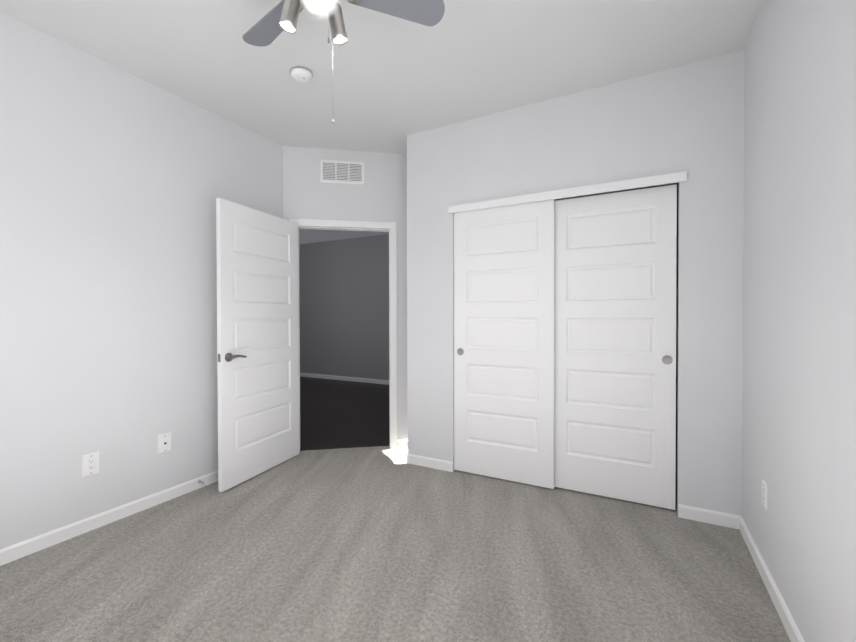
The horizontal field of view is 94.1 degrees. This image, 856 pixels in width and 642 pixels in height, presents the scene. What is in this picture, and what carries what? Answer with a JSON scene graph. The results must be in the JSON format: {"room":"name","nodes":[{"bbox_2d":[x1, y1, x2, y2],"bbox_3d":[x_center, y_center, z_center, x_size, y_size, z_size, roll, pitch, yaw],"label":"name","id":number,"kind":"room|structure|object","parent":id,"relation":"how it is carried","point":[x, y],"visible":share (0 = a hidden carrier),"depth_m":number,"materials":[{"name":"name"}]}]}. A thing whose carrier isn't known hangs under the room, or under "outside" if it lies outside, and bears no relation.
{"room":"empty bedroom","nodes":[
{"label":"empty bedroom","id":0,"kind":"room"},
{"bbox_2d":[0,12,282,548],"bbox_3d":[-2.060,-0.162,2.200,0.120,2.734,3.204,0,1,28],"label":"wall","id":1,"kind":"structure","parent":0,"point":[115,182],"depth_m":2.35,"materials":[{"name":"paint"}]},
{"bbox_2d":[82,451,99,477],"bbox_3d":[-1.940,0.826,2.296,0.007,0.126,0.084,0,1,28],"label":"electrical outlet","id":2,"kind":"object","parent":1,"relation":"attached to","point":[90,463],"visible":1,"depth_m":2.29,"materials":[{"name":"white plastic"}]},
{"bbox_2d":[0,471,217,565],"bbox_3d":[-1.984,1.167,2.211,0.013,0.076,3.029,0,1,28],"label":"baseboard","id":3,"kind":"structure","parent":1,"relation":"attached to","point":[11,553],"depth_m":2.32,"materials":[{"name":"white wood"}]},
{"bbox_2d":[158,432,171,454],"bbox_3d":[-1.750,0.814,2.652,0.007,0.126,0.084,0,1,28],"label":"wall jack","id":4,"kind":"object","parent":1,"relation":"attached to","point":[164,443],"visible":1,"depth_m":2.65,"materials":[{"name":"white plastic"}]},
{"bbox_2d":[299,234,388,379],"bbox_3d":[-1.335,-0.220,7.594,6.067,2.734,0.120,0,1,28],"label":"wall","id":5,"kind":"structure","parent":0,"point":[344,307],"depth_m":7.66,"materials":[{"name":"paint"}]},
{"bbox_2d":[300,373,388,384],"bbox_3d":[-1.364,1.109,7.549,6.067,0.076,0.013,0,1,28],"label":"baseboard","id":6,"kind":"structure","parent":5,"relation":"attached to","point":[366,380],"depth_m":7.65,"materials":[{"name":"white wood"}]},
{"bbox_2d":[300,376,389,450],"bbox_3d":[-2.226,1.190,6.071,6.182,0.050,3.675,0,1,28],"label":"floor","id":7,"kind":"structure","parent":0,"point":[336,414],"depth_m":5.00,"materials":[{"name":"black carpet"}]},
{"bbox_2d":[283,146,406,447],"bbox_3d":[-0.628,-0.181,3.702,1.541,2.734,0.120,0,1,-10],"label":"wall","id":8,"kind":"structure","parent":0,"point":[380,195],"depth_m":3.64,"materials":[{"name":"paint"}]},
{"bbox_2d":[216,198,299,491],"bbox_3d":[-1.298,0.165,3.144,0.129,2.032,0.834,0,1,20],"label":"entry door","id":9,"kind":"structure","parent":8,"relation":"in","point":[258,333],"depth_m":3.05,"materials":[{"name":"white wood"}]},
{"bbox_2d":[320,160,363,184],"bbox_3d":[-0.773,-1.344,3.601,0.385,0.200,0.008,0,1,-10],"label":"air vent","id":10,"kind":"object","parent":8,"relation":"in","point":[342,172],"visible":1,"depth_m":3.60,"materials":[{"name":"white metal"}]},
{"bbox_2d":[289,218,396,448],"bbox_3d":[-0.766,0.138,3.682,0.949,2.097,0.152,0,1,-10],"label":"door frame","id":11,"kind":"structure","parent":8,"relation":"attached to","point":[392,226],"depth_m":3.68,"materials":[{"name":"white wood"}]},
{"bbox_2d":[398,440,406,448],"bbox_3d":[-0.110,1.147,3.735,0.334,0.076,0.013,0,1,-10],"label":"baseboard","id":12,"kind":"structure","parent":8,"relation":"attached to","point":[402,443],"depth_m":3.71,"materials":[{"name":"white wood"}]},
{"bbox_2d":[0,0,763,243],"bbox_3d":[-1.918,-1.594,4.124,8.547,0.112,6.760,0,1,28],"label":"ceiling","id":13,"kind":"structure","parent":0,"point":[382,82],"depth_m":2.29,"materials":[{"name":"paint"}]},
{"bbox_2d":[290,67,312,82],"bbox_3d":[-0.780,-1.514,2.461,0.132,0.041,0.132,0,1,28],"label":"smoke detector","id":14,"kind":"object","parent":13,"relation":"attached to","point":[301,74],"visible":1,"depth_m":2.43,"materials":[{"name":"white plastic"}]},
{"bbox_2d":[242,0,444,124],"bbox_3d":[-0.518,-1.164,1.530,0.910,0.723,0.916,0,1,28],"label":"fan","id":15,"kind":"object","parent":13,"relation":"hanging from","point":[268,28],"visible":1,"depth_m":1.65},
{"bbox_2d":[0,446,790,641],"bbox_3d":[-0.331,1.229,1.912,3.644,0.050,4.300,0,1,28],"label":"floor carpet","id":16,"kind":"object","parent":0,"point":[376,544],"visible":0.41,"depth_m":1.93,"materials":[{"name":"grey carpet"}]},
{"bbox_2d":[407,50,744,515],"bbox_3d":[0.841,-0.175,2.858,2.240,2.734,0.120,0,1,28],"label":"wall","id":17,"kind":"structure","parent":0,"point":[689,118],"depth_m":2.50,"materials":[{"name":"paint"}]},
{"bbox_2d":[407,454,452,471],"bbox_3d":[0.011,1.152,3.243,0.421,0.076,0.013,0,1,28],"label":"baseboard","id":18,"kind":"structure","parent":17,"relation":"attached to","point":[439,464],"depth_m":3.23,"materials":[{"name":"white wood"}]},
{"bbox_2d":[454,199,554,488],"bbox_3d":[0.551,0.162,2.983,0.763,2.035,0.035,0,1,28],"label":"closet door","id":19,"kind":"structure","parent":17,"relation":"in","point":[504,340],"depth_m":2.95,"materials":[{"name":"white wood"}]},
{"bbox_2d":[457,348,463,354],"bbox_3d":[0.253,0.240,3.121,0.058,0.058,0.004,0,1,28],"label":"door pull","id":20,"kind":"object","parent":19,"relation":"attached to","point":[460,351],"visible":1,"depth_m":3.12,"materials":[{"name":"silver metal"}]},
{"bbox_2d":[448,171,686,213],"bbox_3d":[0.855,-0.869,2.759,1.573,0.056,0.028,0,1,28],"label":"valance","id":21,"kind":"object","parent":17,"relation":"attached to","point":[663,179],"visible":0.96,"depth_m":2.67,"materials":[{"name":"white wood"}]},
{"bbox_2d":[554,184,676,509],"bbox_3d":[1.217,0.166,2.678,0.763,2.030,0.035,0,1,28],"label":"closet door","id":22,"kind":"structure","parent":17,"relation":"in","point":[615,342],"depth_m":2.64,"materials":[{"name":"white wood"}]},
{"bbox_2d":[662,355,672,363],"bbox_3d":[1.502,0.244,2.503,0.058,0.058,0.004,0,1,28],"label":"door pull","id":23,"kind":"object","parent":22,"relation":"attached to","point":[667,359],"visible":1,"depth_m":2.50,"materials":[{"name":"silver metal"}]},
{"bbox_2d":[555,183,677,200],"bbox_3d":[0.885,-0.874,2.819,1.505,0.026,0.094,0,1,28],"label":"track rail","id":24,"kind":"object","parent":17,"relation":"attached to","point":[617,191],"visible":0.07,"depth_m":2.65,"materials":[{"name":"grey metal"}]},
{"bbox_2d":[678,504,739,528],"bbox_3d":[1.663,1.157,2.358,0.310,0.076,0.013,0,1,28],"label":"baseboard","id":25,"kind":"structure","parent":17,"relation":"attached to","point":[709,516],"depth_m":2.35,"materials":[{"name":"white wood"}]},
{"bbox_2d":[675,184,677,476],"bbox_3d":[1.218,-0.182,3.437,2.120,2.734,0.120,0,1,28],"label":"door jamb","id":26,"kind":"structure","parent":0,"point":[676,323],"depth_m":3.02,"materials":[{"name":"grey"}]},
{"bbox_2d":[742,0,855,641],"bbox_3d":[1.220,-0.157,1.066,0.120,2.734,4.300,0,1,28],"label":"wall","id":27,"kind":"structure","parent":0,"point":[799,362],"depth_m":1.43,"materials":[{"name":"paint"}]},
{"bbox_2d":[762,480,767,509],"bbox_3d":[1.569,0.809,1.859,0.007,0.115,0.070,0,1,28],"label":"electrical outlet","id":28,"kind":"object","parent":27,"relation":"attached to","point":[764,492],"visible":1,"depth_m":1.85,"materials":[{"name":"white plastic"}]},
{"bbox_2d":[739,516,804,641],"bbox_3d":[1.001,1.175,0.808,0.013,0.076,3.372,0,1,28],"label":"baseboard","id":29,"kind":"structure","parent":27,"relation":"attached to","point":[788,621],"depth_m":1.72,"materials":[{"name":"white wood"}]}
]}

